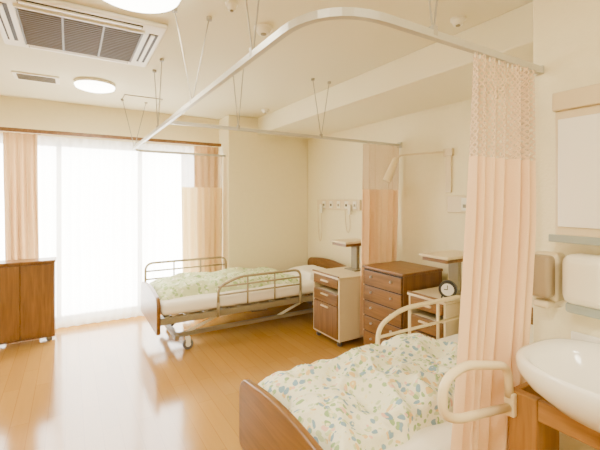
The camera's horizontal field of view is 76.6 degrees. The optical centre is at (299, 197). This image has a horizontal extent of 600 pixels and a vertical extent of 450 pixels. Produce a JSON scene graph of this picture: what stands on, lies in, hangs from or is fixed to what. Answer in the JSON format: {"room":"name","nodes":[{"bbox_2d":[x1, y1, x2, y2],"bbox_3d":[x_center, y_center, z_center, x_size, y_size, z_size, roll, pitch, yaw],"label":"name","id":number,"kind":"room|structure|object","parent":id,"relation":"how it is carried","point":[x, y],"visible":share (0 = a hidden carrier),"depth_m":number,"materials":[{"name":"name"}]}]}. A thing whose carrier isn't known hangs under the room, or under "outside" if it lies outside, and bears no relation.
{"room":"hospital room","nodes":[
{"label":"hospital room","id":0,"kind":"room"},
{"bbox_2d":[0,96,218,327],"bbox_3d":[-2.914,0.190,4.174,4.140,2.520,0.120,0,0,-31],"label":"wall","id":1,"kind":"structure","parent":0,"point":[15,112],"depth_m":4.43,"materials":[{"name":"paint"}]},
{"bbox_2d":[0,127,220,146],"bbox_3d":[-2.384,-0.700,4.323,3.040,0.040,0.175,0,0,-31],"label":"curtain rod","id":2,"kind":"object","parent":1,"relation":"attached to","point":[9,129],"visible":0.88,"depth_m":4.30,"materials":[{"name":"brown wood"}]},
{"bbox_2d":[3,132,38,259],"bbox_3d":[-2.877,0.375,3.930,0.311,2.090,0.101,0,0,-31],"label":"window curtain","id":3,"kind":"object","parent":2,"relation":"hanging from","point":[20,151],"visible":0.58,"depth_m":3.93,"materials":[{"name":"brown fabric"}]},
{"bbox_2d":[0,133,193,328],"bbox_3d":[-2.303,0.380,4.386,2.606,2.100,0.052,0,0,-31],"label":"sheer curtain","id":4,"kind":"object","parent":2,"relation":"hanging from","point":[108,210],"visible":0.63,"depth_m":4.41,"materials":[{"name":"white fabric"}]},
{"bbox_2d":[194,146,217,187],"bbox_3d":[-1.222,0.375,4.959,0.327,2.090,0.102,0,0,-31],"label":"window curtain","id":5,"kind":"object","parent":2,"relation":"hanging from","point":[197,149],"visible":0.11,"depth_m":4.93,"materials":[{"name":"brown fabric"}]},
{"bbox_2d":[122,94,162,105],"bbox_3d":[-1.727,-1.066,4.145,0.380,0.009,0.320,0,0,-31],"label":"ceiling access panel","id":6,"kind":"object","parent":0,"point":[127,98],"depth_m":4.09,"materials":[{"name":"white paint"}]},
{"bbox_2d":[0,302,363,449],"bbox_3d":[-0.682,1.500,1.657,5.550,0.100,6.740,0,0,-31],"label":"floor","id":7,"kind":"structure","parent":0,"point":[119,384],"depth_m":3.07,"materials":[{"name":"laminate"}]},
{"bbox_2d":[0,257,55,344],"bbox_3d":[-2.781,1.037,3.790,0.588,0.825,0.235,0,0,-31],"label":"storage cabinet","id":8,"kind":"object","parent":7,"relation":"on","point":[27,286],"visible":1,"depth_m":3.73,"materials":[{"name":"brown wood"}]},
{"bbox_2d":[141,256,345,348],"bbox_3d":[-0.584,1.083,4.391,2.210,0.732,0.971,0,0,-31],"label":"hospital bed","id":9,"kind":"object","parent":7,"relation":"on","point":[168,301],"visible":0.97,"depth_m":3.95,"materials":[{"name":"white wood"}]},
{"bbox_2d":[312,238,362,346],"bbox_3d":[0.474,0.949,3.970,0.555,1.002,0.472,0,0,-31],"label":"base cabinet","id":10,"kind":"object","parent":7,"relation":"on","point":[336,291],"visible":0.8,"depth_m":3.77,"materials":[{"name":"beige wood"}]},
{"bbox_2d":[239,295,532,449],"bbox_3d":[0.838,1.082,2.110,2.180,0.734,0.882,0,0,-31],"label":"hospital bed","id":11,"kind":"object","parent":7,"relation":"on","point":[375,396],"visible":0.64,"depth_m":1.71,"materials":[{"name":"white fabric"}]},
{"bbox_2d":[362,261,442,345],"bbox_3d":[0.924,1.040,3.482,0.521,0.820,0.516,0,0,-31],"label":"dresser","id":12,"kind":"object","parent":7,"relation":"on","point":[386,285],"visible":0.56,"depth_m":3.34,"materials":[{"name":"brown wood"}]},
{"bbox_2d":[407,250,463,339],"bbox_3d":[1.171,0.949,3.071,0.495,1.002,0.372,0,0,-31],"label":"base cabinet","id":13,"kind":"object","parent":7,"relation":"on","point":[453,258],"visible":0.29,"depth_m":2.96,"materials":[{"name":"beige wood"}]},
{"bbox_2d":[439,280,456,297],"bbox_3d":[1.123,0.698,2.888,0.130,0.139,0.047,0,0,28],"label":"alarm clock","id":14,"kind":"object","parent":13,"relation":"on","point":[447,288],"visible":0.86,"depth_m":2.87,"materials":[{"name":"grey plastic"}]},
{"bbox_2d":[509,381,599,449],"bbox_3d":[1.122,1.081,1.165,0.326,0.738,0.790,0,0,-31],"label":"stand","id":15,"kind":"object","parent":7,"relation":"on","point":[537,424],"visible":0.71,"depth_m":1.35,"materials":[{"name":"brown wood"}]},
{"bbox_2d":[437,360,516,423],"bbox_3d":[0.613,0.673,1.301,0.403,0.253,0.038,0,0,-31],"label":"grab rail","id":16,"kind":"object","parent":15,"relation":"attached to","point":[509,407],"visible":1,"depth_m":1.28,"materials":[{"name":"beige plastic"}]},
{"bbox_2d":[516,331,599,432],"bbox_3d":[1.064,0.559,1.129,0.486,0.298,0.736,0,0,-31],"label":"basin","id":17,"kind":"object","parent":15,"relation":"on","point":[565,372],"visible":1,"depth_m":1.35,"materials":[{"name":"white ceramic"}]},
{"bbox_2d":[219,115,307,295],"bbox_3d":[-0.530,0.190,5.402,1.210,2.520,0.490,0,0,-31],"label":"wall column","id":18,"kind":"structure","parent":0,"point":[264,178],"depth_m":5.14,"materials":[{"name":"paint"}]},
{"bbox_2d":[0,0,532,119],"bbox_3d":[-0.682,-1.120,1.657,5.550,0.100,6.740,0,0,-31],"label":"ceiling","id":19,"kind":"structure","parent":0,"point":[338,51],"depth_m":2.89,"materials":[{"name":"beige paint"}]},
{"bbox_2d":[11,71,59,84],"bbox_3d":[-2.333,-1.060,3.369,0.340,0.020,0.220,0,0,-31],"label":"ceiling vent","id":20,"kind":"object","parent":19,"relation":"attached to","point":[17,75],"depth_m":3.34,"materials":[{"name":"white plastic"}]},
{"bbox_2d":[0,0,167,66],"bbox_3d":[-1.406,-1.047,2.457,0.900,0.046,0.820,0,0,-31],"label":"air conditioner","id":21,"kind":"object","parent":19,"relation":"in","point":[58,26],"depth_m":2.35,"materials":[{"name":"white plastic"}]},
{"bbox_2d":[74,77,114,92],"bbox_3d":[-1.901,-1.034,3.525,0.340,0.073,0.340,0,0,-31],"label":"ceiling light","id":22,"kind":"object","parent":19,"relation":"attached to","point":[90,84],"depth_m":3.43,"materials":[{"name":"white plastic"}]},
{"bbox_2d":[104,0,179,12],"bbox_3d":[-0.817,-1.034,1.890,0.440,0.073,0.440,0,0,-31],"label":"ceiling light","id":23,"kind":"object","parent":19,"relation":"attached to","point":[142,6],"depth_m":1.98,"materials":[{"name":"white plastic"}]},
{"bbox_2d":[225,0,237,11],"bbox_3d":[-0.376,-1.048,2.087,0.070,0.045,0.070,0,0,-31],"label":"smoke detector","id":24,"kind":"object","parent":19,"relation":"attached to","point":[231,5],"visible":1,"depth_m":2.07,"materials":[{"name":"beige plastic"}]},
{"bbox_2d":[254,23,272,35],"bbox_3d":[-0.229,-1.048,2.386,0.119,0.045,0.119,0,0,-31],"label":"smoke detector","id":25,"kind":"object","parent":19,"relation":"attached to","point":[263,29],"visible":0.97,"depth_m":2.35,"materials":[{"name":"beige plastic"}]},
{"bbox_2d":[121,0,543,156],"bbox_3d":[0.007,-0.795,3.289,2.481,0.550,3.922,0,0,-31],"label":"track","id":26,"kind":"object","parent":19,"relation":"hanging from","point":[431,33],"visible":0.98,"depth_m":1.45,"materials":[{"name":"beige metal"}]},
{"bbox_2d":[181,155,221,272],"bbox_3d":[-1.234,0.407,4.811,0.535,1.885,0.077,0,0,-31],"label":"privacy curtain","id":27,"kind":"object","parent":26,"relation":"hanging from","point":[201,206],"visible":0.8,"depth_m":4.80,"materials":[{"name":"brown fabric"}]},
{"bbox_2d":[359,143,398,334],"bbox_3d":[0.809,0.407,3.831,0.506,1.885,0.096,0,0,-31],"label":"privacy curtain","id":28,"kind":"object","parent":26,"relation":"hanging from","point":[379,207],"visible":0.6,"depth_m":3.80,"materials":[{"name":"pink fabric"}]},
{"bbox_2d":[451,51,535,449],"bbox_3d":[0.762,0.426,1.471,0.482,1.927,0.112,0,0,-31],"label":"privacy curtain","id":29,"kind":"object","parent":26,"relation":"hanging from","point":[500,219],"visible":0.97,"depth_m":1.46,"materials":[{"name":"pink fabric"}]},
{"bbox_2d":[258,2,532,138],"bbox_3d":[0.744,-0.960,3.695,0.800,0.220,3.750,0,0,-31],"label":"ceiling beam","id":30,"kind":"structure","parent":19,"relation":"attached to","point":[437,74],"depth_m":3.03,"materials":[{"name":"beige paint"}]},
{"bbox_2d":[450,15,465,26],"bbox_3d":[0.943,-1.048,2.266,0.089,0.045,0.089,0,0,-31],"label":"smoke detector","id":31,"kind":"object","parent":19,"relation":"attached to","point":[457,21],"visible":1,"depth_m":2.24,"materials":[{"name":"beige plastic"}]},
{"bbox_2d":[308,84,532,306],"bbox_3d":[1.002,0.190,4.137,0.100,2.520,4.240,0,0,-31],"label":"wall","id":32,"kind":"structure","parent":0,"point":[335,168],"depth_m":3.85,"materials":[{"name":"paint"}]},
{"bbox_2d":[317,199,361,240],"bbox_3d":[0.465,0.302,4.853,0.075,0.564,0.900,0,0,-31],"label":"panel","id":33,"kind":"object","parent":32,"relation":"attached to","point":[349,205],"visible":1,"depth_m":4.79,"materials":[{"name":"beige plastic"}]},
{"bbox_2d":[383,148,453,192],"bbox_3d":[1.096,-0.250,3.553,0.632,0.400,0.127,0,0,19],"label":"reading lamp","id":34,"kind":"object","parent":32,"relation":"attached to","point":[448,153],"visible":1,"depth_m":3.47,"materials":[{"name":"beige plastic"}]},
{"bbox_2d":[447,196,466,212],"bbox_3d":[1.584,0.055,3.034,0.045,0.150,0.950,0,0,-31],"label":"outlet panel","id":35,"kind":"object","parent":32,"relation":"attached to","point":[455,204],"visible":0.12,"depth_m":3.35,"materials":[{"name":"beige plastic"}]},
{"bbox_2d":[533,0,599,449],"bbox_3d":[2.204,0.190,0.984,1.310,2.520,2.400,0,0,-31],"label":"wall","id":36,"kind":"structure","parent":0,"point":[566,33],"depth_m":1.59,"materials":[{"name":"paint"}]},
{"bbox_2d":[532,251,564,308],"bbox_3d":[1.008,0.335,1.563,0.135,0.220,0.100,0,0,-31],"label":"soap dispenser","id":37,"kind":"object","parent":36,"relation":"attached to","point":[547,280],"visible":0.8,"depth_m":1.52,"materials":[{"name":"beige plastic"}]},
{"bbox_2d":[549,83,599,245],"bbox_3d":[1.165,-0.125,1.343,0.095,0.600,0.490,0,0,-31],"label":"mirror","id":38,"kind":"object","parent":36,"relation":"attached to","point":[577,115],"visible":1,"depth_m":1.47,"materials":[{"name":"white mirror"}]},
{"bbox_2d":[562,253,599,318],"bbox_3d":[1.092,0.328,1.430,0.130,0.225,0.155,0,0,-31],"label":"paper towel dispenser","id":39,"kind":"object","parent":36,"relation":"attached to","point":[580,271],"visible":1,"depth_m":1.40,"materials":[{"name":"beige plastic"}]}
]}

